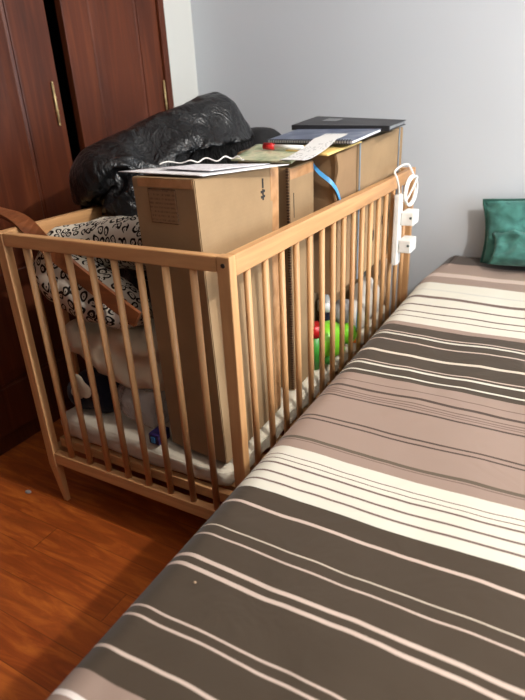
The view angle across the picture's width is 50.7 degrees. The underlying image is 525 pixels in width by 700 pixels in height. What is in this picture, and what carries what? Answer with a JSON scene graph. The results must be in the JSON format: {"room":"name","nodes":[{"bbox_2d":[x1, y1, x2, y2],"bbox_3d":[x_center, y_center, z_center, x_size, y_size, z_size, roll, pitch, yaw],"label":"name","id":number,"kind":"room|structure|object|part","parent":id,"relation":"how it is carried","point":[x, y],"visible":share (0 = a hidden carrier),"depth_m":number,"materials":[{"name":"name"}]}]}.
{"room":"bedroom","nodes":[
{"label":"bedroom","id":0,"kind":"room"},
{"bbox_2d":[0,353,355,699],"bbox_3d":[0.250,0.998,0.432,4.940,0.050,4.500,11,28,27],"label":"floor","id":1,"kind":"structure","parent":0,"point":[70,569],"depth_m":1.44,"materials":[{"name":"brown wood"}]},
{"bbox_2d":[0,0,173,455],"bbox_3d":[-1.267,-0.657,1.371,0.594,2.300,2.623,11,28,27],"label":"wardrobe","id":2,"kind":"object","parent":1,"relation":"on","point":[75,75],"visible":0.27,"depth_m":1.88,"materials":[{"name":"brown wood"}]},
{"bbox_3d":[-0.845,-0.984,1.463,0.026,1.375,0.332,11,28,27],"label":"raised panel","id":3,"kind":"part","parent":2,"relation":"part of","materials":[{"name":"brown wood"}]},
{"bbox_3d":[-0.799,-0.101,1.874,0.026,0.375,0.332,11,28,27],"label":"raised panel","id":4,"kind":"part","parent":2,"relation":"part of","materials":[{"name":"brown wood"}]},
{"bbox_3d":[-0.833,-0.760,1.567,0.027,2.150,0.632,11,28,27],"label":"door","id":5,"kind":"part","parent":2,"relation":"part of","materials":[{"name":"brown wood"}]},
{"bbox_3d":[-0.529,-1.004,2.057,0.027,2.150,0.484,11,28,27],"label":"door","id":6,"kind":"part","parent":2,"relation":"part of","materials":[{"name":"brown wood"}]},
{"bbox_3d":[-0.541,-1.228,1.953,0.026,1.375,0.254,11,28,27],"label":"raised panel","id":7,"kind":"part","parent":2,"relation":"part of","materials":[{"name":"brown wood"}]},
{"bbox_2d":[0,163,417,519],"bbox_3d":[-0.012,-0.117,1.805,0.706,0.837,1.266,11,28,27],"label":"cot","id":8,"kind":"object","parent":1,"relation":"on","point":[227,266],"depth_m":1.34,"materials":[{"name":"brown wood"}]},
{"bbox_3d":[-0.604,0.083,1.480,0.038,0.804,0.023,11,28,27],"label":"corner post","id":9,"kind":"part","parent":8,"relation":"part of","materials":[{"name":"brown wood"}]},
{"bbox_3d":[-0.320,-0.503,1.804,0.022,0.042,1.216,11,28,27],"label":"rail","id":10,"kind":"part","parent":8,"relation":"part of","materials":[{"name":"brown wood"}]},
{"bbox_3d":[-0.298,0.056,2.068,0.023,0.036,1.216,11,28,27],"label":"rail","id":11,"kind":"part","parent":8,"relation":"part of","materials":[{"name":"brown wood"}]},
{"bbox_2d":[0,207,141,326],"bbox_3d":[-0.552,-0.231,1.364,0.659,0.256,0.045,15,30,33],"label":"wooden strip","id":12,"kind":"object","parent":8,"relation":"on","point":[25,224],"visible":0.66,"depth_m":1.28,"materials":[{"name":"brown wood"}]},
{"bbox_2d":[71,374,90,398],"bbox_3d":[-0.472,0.097,1.435,0.068,0.076,0.016,11,28,27],"label":"lace cloth","id":13,"kind":"object","parent":8,"relation":"hanging from","point":[84,389],"visible":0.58,"depth_m":1.42,"materials":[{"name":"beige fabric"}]},
{"bbox_3d":[-0.344,-0.212,1.172,0.601,0.031,0.021,11,28,27],"label":"rail","id":14,"kind":"part","parent":8,"relation":"part of","materials":[{"name":"brown wood"}]},
{"bbox_3d":[-0.317,0.354,1.437,0.610,0.036,0.021,11,28,27],"label":"rail","id":15,"kind":"part","parent":8,"relation":"part of","materials":[{"name":"brown wood"}]},
{"bbox_3d":[-0.018,0.078,1.905,0.608,0.029,1.202,11,28,27],"label":"mattress","id":16,"kind":"part","parent":8,"relation":"part of","materials":[{"name":"white fabric"}]},
{"bbox_2d":[61,305,384,485],"bbox_3d":[-0.036,0.027,1.893,0.586,0.075,1.207,11,28,27],"label":"mattress","id":17,"kind":"object","parent":8,"relation":"on","point":[201,467],"visible":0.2,"depth_m":1.48,"materials":[{"name":"white fabric"}]},
{"bbox_2d":[67,367,129,412],"bbox_3d":[-0.452,0.107,1.544,0.158,0.108,0.151,11,28,27],"label":"bundle","id":18,"kind":"object","parent":17,"relation":"on","point":[102,382],"visible":0.4,"depth_m":1.50,"materials":[{"name":"fabric"}]},
{"bbox_2d":[149,426,169,445],"bbox_3d":[-0.258,0.213,1.388,0.032,0.030,0.048,11,28,27],"label":"packet","id":19,"kind":"object","parent":17,"relation":"on","point":[154,435],"visible":0.75,"depth_m":1.37,"materials":[{"name":"blue plastic"}]},
{"bbox_2d":[69,92,254,318],"bbox_3d":[-0.261,-0.395,1.791,0.338,0.787,0.692,11,28,27],"label":"bag","id":20,"kind":"object","parent":17,"relation":"on","point":[211,125],"visible":0.26,"depth_m":1.56,"materials":[{"name":"black plastic"}]},
{"bbox_2d":[132,166,280,463],"bbox_3d":[-0.098,-0.102,1.326,0.186,0.639,0.330,11,28,27],"label":"cardboard box","id":21,"kind":"object","parent":17,"relation":"on","point":[224,213],"visible":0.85,"depth_m":1.20,"materials":[{"name":"brown cardboard"}]},
{"bbox_2d":[118,164,288,175],"bbox_3d":[-0.120,-0.395,1.202,0.222,0.016,0.304,16,31,34],"label":"paper sheet","id":22,"kind":"object","parent":21,"relation":"on","point":[159,170],"visible":0.58,"depth_m":1.13,"materials":[{"name":"white paper"}]},
{"bbox_2d":[162,163,269,170],"bbox_3d":[-0.102,-0.399,1.202,0.150,0.015,0.220,11,28,27],"label":"paper sheet","id":23,"kind":"object","parent":22,"relation":"on","point":[197,167],"visible":1,"depth_m":1.18,"materials":[{"name":"white paper"}]},
{"bbox_2d":[159,156,243,164],"bbox_3d":[-0.132,-0.413,1.205,0.184,0.011,0.026,-5,25,-5],"label":"string","id":24,"kind":"object","parent":23,"relation":"on","point":[223,156],"visible":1,"depth_m":1.20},
{"bbox_2d":[251,127,280,145],"bbox_3d":[-0.005,-0.512,2.179,0.170,0.676,0.259,11,28,27],"label":"backpack","id":25,"kind":"object","parent":17,"relation":"on","point":[262,134],"visible":0.06,"depth_m":1.98,"materials":[{"name":"fabric"}]},
{"bbox_2d":[237,160,313,389],"bbox_3d":[0.030,-0.206,1.564,0.192,0.614,0.150,11,28,27],"label":"cardboard box","id":26,"kind":"object","parent":17,"relation":"on","point":[295,180],"visible":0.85,"depth_m":1.46,"materials":[{"name":"brown cardboard"}]},
{"bbox_2d":[231,144,295,163],"bbox_3d":[0.026,-0.519,1.460,0.215,0.026,0.208,11,28,27],"label":"booklet","id":27,"kind":"object","parent":26,"relation":"on","point":[256,153],"visible":0.61,"depth_m":1.43,"materials":[{"name":"paper"}]},
{"bbox_2d":[262,143,303,149],"bbox_3d":[0.053,-0.537,1.461,0.114,0.020,0.016,10,28,26],"label":"marker pen","id":28,"kind":"object","parent":27,"relation":"on","point":[269,146],"visible":0.98,"depth_m":1.46,"materials":[{"name":"white plastic"}]},
{"bbox_2d":[267,129,380,144],"bbox_3d":[0.172,-0.613,1.590,0.276,0.025,0.249,11,28,27],"label":"spiral notebook","id":29,"kind":"object","parent":27,"relation":"on","point":[302,136],"visible":0.85,"depth_m":1.56,"materials":[{"name":"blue paper"}]},
{"bbox_2d":[279,134,346,160],"bbox_3d":[0.141,-0.531,1.442,0.082,0.036,0.312,11,28,27],"label":"paper strip","id":30,"kind":"object","parent":29,"relation":"on","point":[317,145],"visible":1,"depth_m":1.42,"materials":[{"name":"white paper"}]},
{"bbox_2d":[313,321,318,369],"bbox_3d":[0.159,-0.013,1.692,0.053,0.144,0.053,11,28,27],"label":"cup","id":31,"kind":"object","parent":17,"relation":"on","point":[316,323],"visible":0.26,"depth_m":1.67,"materials":[{"name":"green plastic"}]},
{"bbox_3d":[0.156,-0.062,1.669,0.053,0.036,0.053,11,28,27],"label":"lid","id":32,"kind":"part","parent":31,"relation":"part of","materials":[{"name":"red plastic"}]},
{"bbox_2d":[317,294,329,320],"bbox_3d":[0.207,-0.098,1.824,0.051,0.184,0.051,11,28,27],"label":"bottle","id":33,"kind":"object","parent":17,"relation":"on","point":[327,299],"visible":0.34,"depth_m":1.78,"materials":[{"name":"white plastic"}]},
{"bbox_2d":[314,279,357,320],"bbox_3d":[0.175,-0.200,1.985,0.181,0.236,0.590,11,28,27],"label":"cardboard box","id":34,"kind":"object","parent":17,"relation":"on","point":[316,295],"visible":0.02,"depth_m":1.84,"materials":[{"name":"brown cardboard"}]},
{"bbox_2d":[237,144,356,294],"bbox_3d":[0.107,-0.391,1.643,0.312,0.400,0.158,11,28,27],"label":"cardboard box","id":35,"kind":"object","parent":34,"relation":"on","point":[340,167],"visible":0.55,"depth_m":1.53,"materials":[{"name":"brown cardboard"}]},
{"bbox_2d":[286,141,361,155],"bbox_3d":[0.166,-0.542,1.487,0.148,0.022,0.172,11,28,27],"label":"pad","id":36,"kind":"object","parent":35,"relation":"on","point":[331,149],"visible":0.31,"depth_m":1.45,"materials":[{"name":"yellow paper"}]},
{"bbox_2d":[314,164,346,230],"bbox_3d":[0.192,-0.406,1.504,0.107,0.207,0.052,-10,26,-15],"label":"strap","id":37,"kind":"object","parent":35,"relation":"attached to","point":[316,169],"visible":0.75,"depth_m":1.47,"materials":[{"name":"blue fabric"}]},
{"bbox_2d":[272,127,402,278],"bbox_3d":[0.252,-0.516,1.878,0.308,0.414,0.436,11,28,27],"label":"cardboard box","id":38,"kind":"object","parent":34,"relation":"on","point":[379,154],"visible":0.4,"depth_m":1.74,"materials":[{"name":"brown cardboard"}]},
{"bbox_2d":[291,116,405,130],"bbox_3d":[0.279,-0.727,1.775,0.334,0.035,0.248,11,28,27],"label":"folder","id":39,"kind":"object","parent":38,"relation":"on","point":[318,122],"visible":0.98,"depth_m":1.73,"materials":[{"name":"black plastic"}]},
{"bbox_2d":[325,320,356,364],"bbox_3d":[0.226,-0.042,1.776,0.107,0.124,0.200,18,32,37],"label":"turtle","id":40,"kind":"object","parent":17,"relation":"on","point":[327,323],"visible":0.41,"depth_m":1.71,"materials":[{"name":"plastic"}]},
{"bbox_2d":[335,299,348,323],"bbox_3d":[0.265,-0.126,1.843,0.064,0.086,0.098,11,28,27],"label":"cloth","id":41,"kind":"object","parent":17,"relation":"on","point":[337,303],"visible":0.43,"depth_m":1.81,"materials":[{"name":"grey fabric"}]},
{"bbox_2d":[347,276,379,329],"bbox_3d":[0.353,-0.167,1.973,0.104,0.167,0.240,11,28,27],"label":"cloth bundle","id":42,"kind":"object","parent":17,"relation":"on","point":[364,278],"visible":0.23,"depth_m":1.95,"materials":[{"name":"white fabric"}]},
{"bbox_2d":[371,259,390,303],"bbox_3d":[0.438,-0.261,2.115,0.102,0.208,0.097,11,28,27],"label":"cloth bundle","id":43,"kind":"object","parent":17,"relation":"on","point":[379,265],"visible":0.09,"depth_m":2.06,"materials":[{"name":"beige fabric"}]},
{"bbox_3d":[-0.314,0.134,1.468,0.141,0.110,0.130,11,28,27],"label":"packet","id":44,"kind":"object","parent":17,"relation":"on","visible":0},
{"bbox_2d":[66,318,164,390],"bbox_3d":[-0.359,-0.011,1.451,0.349,0.160,0.162,11,28,27],"label":"garment","id":45,"kind":"object","parent":44,"relation":"on","point":[137,334],"visible":0.39,"depth_m":1.39,"materials":[{"name":"fabric"}]},
{"bbox_2d":[33,215,152,328],"bbox_3d":[-0.393,-0.196,1.378,0.333,0.267,0.231,11,28,27],"label":"pillow","id":46,"kind":"object","parent":45,"relation":"on","point":[113,229],"visible":0.44,"depth_m":1.32,"materials":[{"name":"fabric"}]},
{"bbox_3d":[-0.049,0.190,1.189,0.030,0.804,0.023,11,28,27],"label":"corner post","id":47,"kind":"part","parent":8,"relation":"part of","materials":[{"name":"brown wood"}]},
{"bbox_3d":[0.237,-0.396,1.512,0.022,0.042,1.216,11,28,27],"label":"rail","id":48,"kind":"part","parent":8,"relation":"part of","materials":[{"name":"brown wood"}]},
{"bbox_3d":[0.487,-0.467,1.895,0.035,0.325,0.220,11,28,27],"label":"power strip","id":49,"kind":"part","parent":8,"relation":"part of","materials":[{"name":"white plastic"}]},
{"bbox_2d":[398,235,415,252],"bbox_3d":[0.495,-0.361,1.893,0.042,0.046,0.068,11,28,27],"label":"plug adapter","id":50,"kind":"object","parent":8,"relation":"attached to","point":[407,244],"visible":1,"depth_m":1.87,"materials":[{"name":"white plastic"}]},
{"bbox_3d":[0.553,-0.292,2.159,0.030,0.804,0.023,11,28,27],"label":"corner post","id":51,"kind":"part","parent":8,"relation":"part of","materials":[{"name":"brown wood"}]},
{"bbox_2d":[401,208,418,225],"bbox_3d":[0.496,-0.447,1.865,0.042,0.046,0.068,11,28,27],"label":"plug adapter","id":52,"kind":"object","parent":8,"relation":"attached to","point":[409,217],"visible":1,"depth_m":1.84,"materials":[{"name":"white plastic"}]},
{"bbox_3d":[0.880,0.380,1.126,1.425,0.425,2.040,11,28,27],"label":"bed","id":53,"kind":"object","parent":1,"relation":"on","visible":0},
{"bbox_2d":[47,255,524,699],"bbox_3d":[0.852,0.358,1.062,1.606,0.409,2.201,11,28,27],"label":"bedspread","id":54,"kind":"object","parent":53,"relation":"on","point":[376,550],"visible":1,"depth_m":0.82,"materials":[{"name":"fabric"}]},
{"bbox_2d":[480,198,524,263],"bbox_3d":[1.018,-0.412,1.924,0.503,0.280,0.104,9,27,24],"label":"cushion","id":55,"kind":"object","parent":54,"relation":"on","point":[501,215],"visible":0.65,"depth_m":1.98,"materials":[{"name":"teal fabric"}]},
{"bbox_2d":[488,230,524,266],"bbox_3d":[0.997,-0.343,1.881,0.421,0.134,0.118,9,28,24],"label":"cushion","id":56,"kind":"object","parent":54,"relation":"on","point":[509,249],"visible":1,"depth_m":1.93,"materials":[{"name":"teal fabric"}]},
{"bbox_2d":[163,0,198,106],"bbox_3d":[-0.393,-1.282,2.320,0.120,2.550,0.195,11,28,27],"label":"wall","id":57,"kind":"structure","parent":0,"point":[178,17],"depth_m":2.31,"materials":[{"name":"white paint"}]},
{"bbox_2d":[190,0,524,343],"bbox_3d":[1.520,-0.985,1.468,4.340,2.550,0.100,11,28,27],"label":"wall","id":58,"kind":"structure","parent":0,"point":[454,70],"depth_m":2.07,"materials":[{"name":"white paint"}]}
]}

